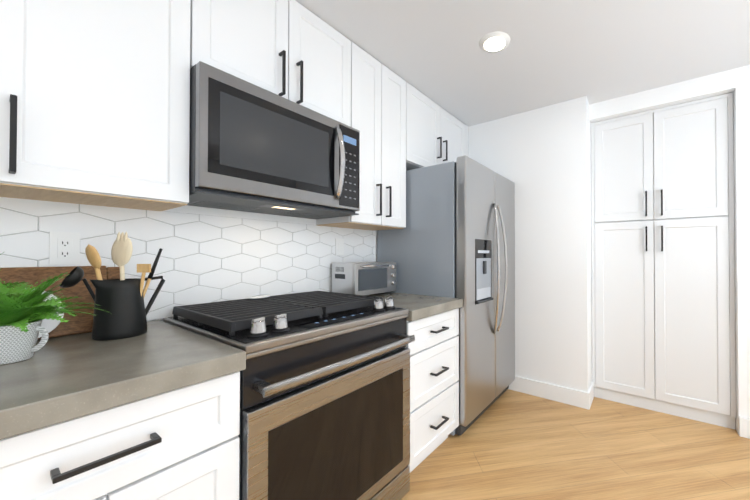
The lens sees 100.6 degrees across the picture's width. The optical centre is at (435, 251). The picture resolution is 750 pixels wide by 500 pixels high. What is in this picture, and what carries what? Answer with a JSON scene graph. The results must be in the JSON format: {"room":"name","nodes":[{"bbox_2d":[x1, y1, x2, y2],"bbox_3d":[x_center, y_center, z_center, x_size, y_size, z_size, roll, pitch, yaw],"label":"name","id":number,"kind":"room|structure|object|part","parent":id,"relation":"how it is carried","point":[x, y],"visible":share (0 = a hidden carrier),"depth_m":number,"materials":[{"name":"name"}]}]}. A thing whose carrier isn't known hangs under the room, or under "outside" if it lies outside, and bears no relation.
{"room":"kitchen","nodes":[
{"label":"kitchen","id":0,"kind":"room"},
{"bbox_2d":[149,205,376,320],"bbox_3d":[-1.287,-0.014,1.402,0.242,2.440,6.250,0,-1,34],"label":"wall","id":1,"kind":"structure","parent":0,"point":[219,212],"depth_m":1.59,"materials":[{"name":"white paint"}]},
{"bbox_2d":[0,0,195,210],"bbox_3d":[-1.294,-0.710,0.883,0.331,1.052,0.866,0,-1,34],"label":"upper cabinet","id":2,"kind":"object","parent":1,"relation":"attached to","point":[94,102],"depth_m":0.96,"materials":[{"name":"white paint"}]},
{"bbox_2d":[0,197,375,320],"bbox_3d":[-1.406,0.052,1.002,0.008,0.467,3.354,0,-1,34],"label":"tile backsplash","id":3,"kind":"structure","parent":1,"relation":"attached to","point":[206,258],"depth_m":1.42,"materials":[{"name":"white tile"}]},
{"bbox_2d":[49,231,79,264],"bbox_3d":[-1.329,-0.014,1.101,0.008,0.116,0.070,0,-1,34],"label":"outlet","id":4,"kind":"object","parent":3,"relation":"attached to","point":[64,247],"visible":1,"depth_m":1.10,"materials":[{"name":"white plastic"}]},
{"bbox_2d":[335,238,343,255],"bbox_3d":[-0.653,-0.034,2.099,0.008,0.116,0.070,0,-1,34],"label":"outlet","id":5,"kind":"object","parent":3,"relation":"attached to","point":[339,247],"visible":1,"depth_m":2.09,"materials":[{"name":"white plastic"}]},
{"bbox_2d":[196,0,355,128],"bbox_3d":[-0.837,-0.961,1.559,0.331,0.537,0.761,0,-1,34],"label":"upper cabinet","id":6,"kind":"object","parent":1,"relation":"attached to","point":[282,48],"depth_m":1.44,"materials":[{"name":"white paint"}]},
{"bbox_2d":[187,61,359,218],"bbox_3d":[-0.783,-0.450,1.518,0.458,0.478,0.758,0,-1,34],"label":"microwave","id":7,"kind":"object","parent":6,"relation":"attached to","point":[255,148],"visible":0.98,"depth_m":1.31,"materials":[{"name":"grey metal"}]},
{"bbox_3d":[-0.492,-0.465,1.589,0.054,0.381,0.031,0,-1,34],"label":"handle","id":8,"kind":"part","parent":7,"relation":"part of","materials":[{"name":"silver metal"}]},
{"bbox_2d":[316,45,407,230],"bbox_3d":[-0.484,-0.699,2.078,0.331,1.052,0.497,0,-1,34],"label":"upper cabinet","id":9,"kind":"object","parent":1,"relation":"attached to","point":[381,95],"depth_m":1.98,"materials":[{"name":"white paint"}]},
{"bbox_2d":[408,83,468,169],"bbox_3d":[-0.078,-0.936,2.679,0.331,0.567,0.946,0,-1,34],"label":"upper cabinet","id":10,"kind":"object","parent":1,"relation":"attached to","point":[435,136],"depth_m":2.47,"materials":[{"name":"white paint"}]},
{"bbox_2d":[295,0,749,126],"bbox_3d":[0.331,-1.294,0.317,4.150,0.100,6.250,0,-1,34],"label":"ceiling","id":11,"kind":"structure","parent":0,"point":[559,51],"depth_m":1.83,"materials":[{"name":"white paint"}]},
{"bbox_2d":[479,31,509,52],"bbox_3d":[0.348,-1.224,1.801,0.180,0.012,0.180,0,-1,34],"label":"recessed light","id":12,"kind":"object","parent":11,"relation":"in","point":[495,42],"visible":1,"depth_m":1.78,"materials":[{"name":"white paint"}]},
{"bbox_2d":[469,96,591,391],"bbox_3d":[0.875,0.002,3.156,1.368,2.440,0.920,0,-1,34],"label":"wall","id":13,"kind":"structure","parent":0,"point":[540,158],"depth_m":2.55,"materials":[{"name":"white paint"}]},
{"bbox_2d":[508,376,589,409],"bbox_3d":[0.622,1.155,2.752,1.375,0.128,0.015,0,-1,34],"label":"baseboard","id":14,"kind":"structure","parent":13,"relation":"attached to","point":[570,396],"depth_m":2.51,"materials":[{"name":"white paint"}]},
{"bbox_2d":[588,382,593,406],"bbox_3d":[1.253,1.152,2.471,0.015,0.128,0.228,0,-1,34],"label":"baseboard return","id":15,"kind":"object","parent":13,"relation":"attached to","point":[591,390],"visible":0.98,"depth_m":2.46,"materials":[{"name":"white paint"}]},
{"bbox_2d":[401,389,749,499],"bbox_3d":[0.331,1.246,0.294,4.150,0.100,6.250,0,-1,34],"label":"floor","id":16,"kind":"structure","parent":0,"point":[508,444],"depth_m":1.81,"materials":[{"name":"brown wood"}]},
{"bbox_2d":[0,372,239,499],"bbox_3d":[-1.028,0.771,0.881,0.742,0.861,0.541,0,-1,34],"label":"base cabinet","id":17,"kind":"object","parent":16,"relation":"on","point":[152,412],"depth_m":0.72,"materials":[{"name":"white paint"}]},
{"bbox_2d":[0,320,245,443],"bbox_3d":[-1.444,0.307,0.247,0.772,0.054,2.067,0,-1,34],"label":"countertop","id":18,"kind":"structure","parent":17,"relation":"on","point":[77,376],"depth_m":0.74,"materials":[{"name":"grey stone"}]},
{"bbox_2d":[0,319,48,364],"bbox_3d":[-1.117,0.235,0.806,0.113,0.099,0.121,0,-1,34],"label":"pot","id":19,"kind":"object","parent":18,"relation":"on","point":[17,344],"visible":0.88,"depth_m":0.79,"materials":[{"name":"ceramic"}]},
{"bbox_2d":[0,272,108,331],"bbox_3d":[-1.113,0.130,0.809,0.357,0.152,0.363,0,-1,34],"label":"fern","id":20,"kind":"object","parent":19,"relation":"in","point":[20,311],"visible":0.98,"depth_m":0.81,"materials":[{"name":"green plant"}]},
{"bbox_2d":[21,288,63,337],"bbox_3d":[-1.305,0.197,0.965,0.066,0.164,0.176,0,-1,34],"label":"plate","id":21,"kind":"object","parent":18,"relation":"on","point":[49,325],"visible":0.15,"depth_m":1.01,"materials":[{"name":"white ceramic"}]},
{"bbox_2d":[0,266,119,339],"bbox_3d":[-1.338,0.167,0.985,0.102,0.233,0.485,0,-1,34],"label":"cutting board","id":22,"kind":"object","parent":18,"relation":"on","point":[80,323],"visible":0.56,"depth_m":1.06,"materials":[{"name":"brown wood"}]},
{"bbox_2d":[60,232,164,340],"bbox_3d":[-1.083,0.108,1.052,0.134,0.357,0.259,0,-1,34],"label":"utensil holder","id":23,"kind":"object","parent":18,"relation":"on","point":[121,300],"visible":1,"depth_m":1.02,"materials":[{"name":"black ceramic"}]},
{"bbox_2d":[163,291,414,499],"bbox_3d":[-0.619,0.715,1.395,0.807,0.982,0.758,0,-1,34],"label":"range","id":24,"kind":"object","parent":16,"relation":"on","point":[324,395],"visible":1,"depth_m":1.15,"materials":[{"name":"grey metal"}]},
{"bbox_2d":[250,295,270,298],"bbox_3d":[-0.890,0.228,1.559,0.077,0.013,0.115,0,-1,34],"label":"spoon rest","id":25,"kind":"object","parent":24,"relation":"on","point":[259,296],"visible":0.98,"depth_m":1.54,"materials":[{"name":"white ceramic"}]},
{"bbox_3d":[-0.648,0.302,1.419,0.737,0.041,0.758,0,-1,34],"label":"cooktop frame","id":26,"kind":"part","parent":24,"relation":"part of","materials":[{"name":"silver metal"}]},
{"bbox_3d":[-0.349,0.756,1.212,0.038,0.566,0.752,0,-1,34],"label":"door","id":27,"kind":"part","parent":24,"relation":"part of","materials":[{"name":"silver metal"}]},
{"bbox_3d":[-0.320,0.411,1.196,0.085,0.032,0.705,0,-1,34],"label":"handle","id":28,"kind":"part","parent":24,"relation":"part of","materials":[{"name":"silver metal"}]},
{"bbox_3d":[-0.333,0.771,1.201,0.002,0.437,0.636,0,-1,34],"label":"door glass","id":29,"kind":"part","parent":24,"relation":"part of","materials":[{"name":"black glass"}]},
{"bbox_3d":[-0.350,1.110,1.210,0.036,0.124,0.752,0,-1,34],"label":"drawer","id":30,"kind":"part","parent":24,"relation":"part of","materials":[{"name":"silver metal"}]},
{"bbox_2d":[405,308,458,471],"bbox_3d":[-0.299,0.781,1.955,0.742,0.861,0.519,0,-1,34],"label":"base cabinet","id":31,"kind":"object","parent":16,"relation":"on","point":[434,352],"depth_m":1.72,"materials":[{"name":"white paint"}]},
{"bbox_2d":[364,292,462,323],"bbox_3d":[-0.288,0.323,1.953,0.772,0.054,0.520,0,-1,34],"label":"countertop","id":32,"kind":"structure","parent":31,"relation":"on","point":[420,307],"depth_m":1.79,"materials":[{"name":"grey stone"}]},
{"bbox_2d":[332,262,395,294],"bbox_3d":[-0.470,0.183,2.109,0.255,0.226,0.391,0,-1,34],"label":"toaster oven","id":33,"kind":"object","parent":32,"relation":"on","point":[361,278],"visible":0.94,"depth_m":1.99,"materials":[{"name":"silver metal"}]},
{"bbox_2d":[377,155,514,435],"bbox_3d":[0.154,0.300,2.518,0.847,1.832,0.905,0,-1,34],"label":"fridge","id":34,"kind":"object","parent":16,"relation":"on","point":[455,238],"visible":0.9,"depth_m":2.13,"materials":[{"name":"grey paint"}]},
{"bbox_2d":[591,92,735,428],"bbox_3d":[1.837,0.064,2.571,0.875,2.306,0.659,0,-1,34],"label":"pantry","id":35,"kind":"object","parent":16,"relation":"on","point":[663,260],"visible":1,"depth_m":2.30,"materials":[{"name":"white paint"}]},
{"bbox_2d":[589,68,735,122],"bbox_3d":[1.853,-1.158,2.607,0.880,0.130,0.750,0,-1,34],"label":"wall","id":36,"kind":"structure","parent":0,"point":[712,85],"depth_m":2.26,"materials":[{"name":"white paint"}]},
{"bbox_2d":[733,65,749,434],"bbox_3d":[2.904,-0.009,1.883,1.660,2.440,0.750,0,-1,34],"label":"wall","id":37,"kind":"structure","parent":0,"point":[741,116],"depth_m":2.03,"materials":[{"name":"white paint"}]},
{"bbox_2d":[739,416,749,438],"bbox_3d":[2.607,1.144,1.612,1.460,0.128,0.015,0,-1,34],"label":"baseboard","id":38,"kind":"structure","parent":37,"relation":"attached to","point":[744,427],"depth_m":2.00,"materials":[{"name":"white paint"}]},
{"bbox_3d":[-1.292,0.221,0.796,0.111,0.126,0.111,0,-1,34],"label":"pot","id":39,"kind":"object","parent":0,"visible":0},
{"bbox_2d":[0,252,48,296],"bbox_3d":[-1.254,0.087,0.762,0.233,0.179,0.361,0,-1,34],"label":"fern","id":40,"kind":"object","parent":39,"relation":"in","point":[15,292],"visible":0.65,"depth_m":0.85,"materials":[{"name":"green plant"}]}
]}

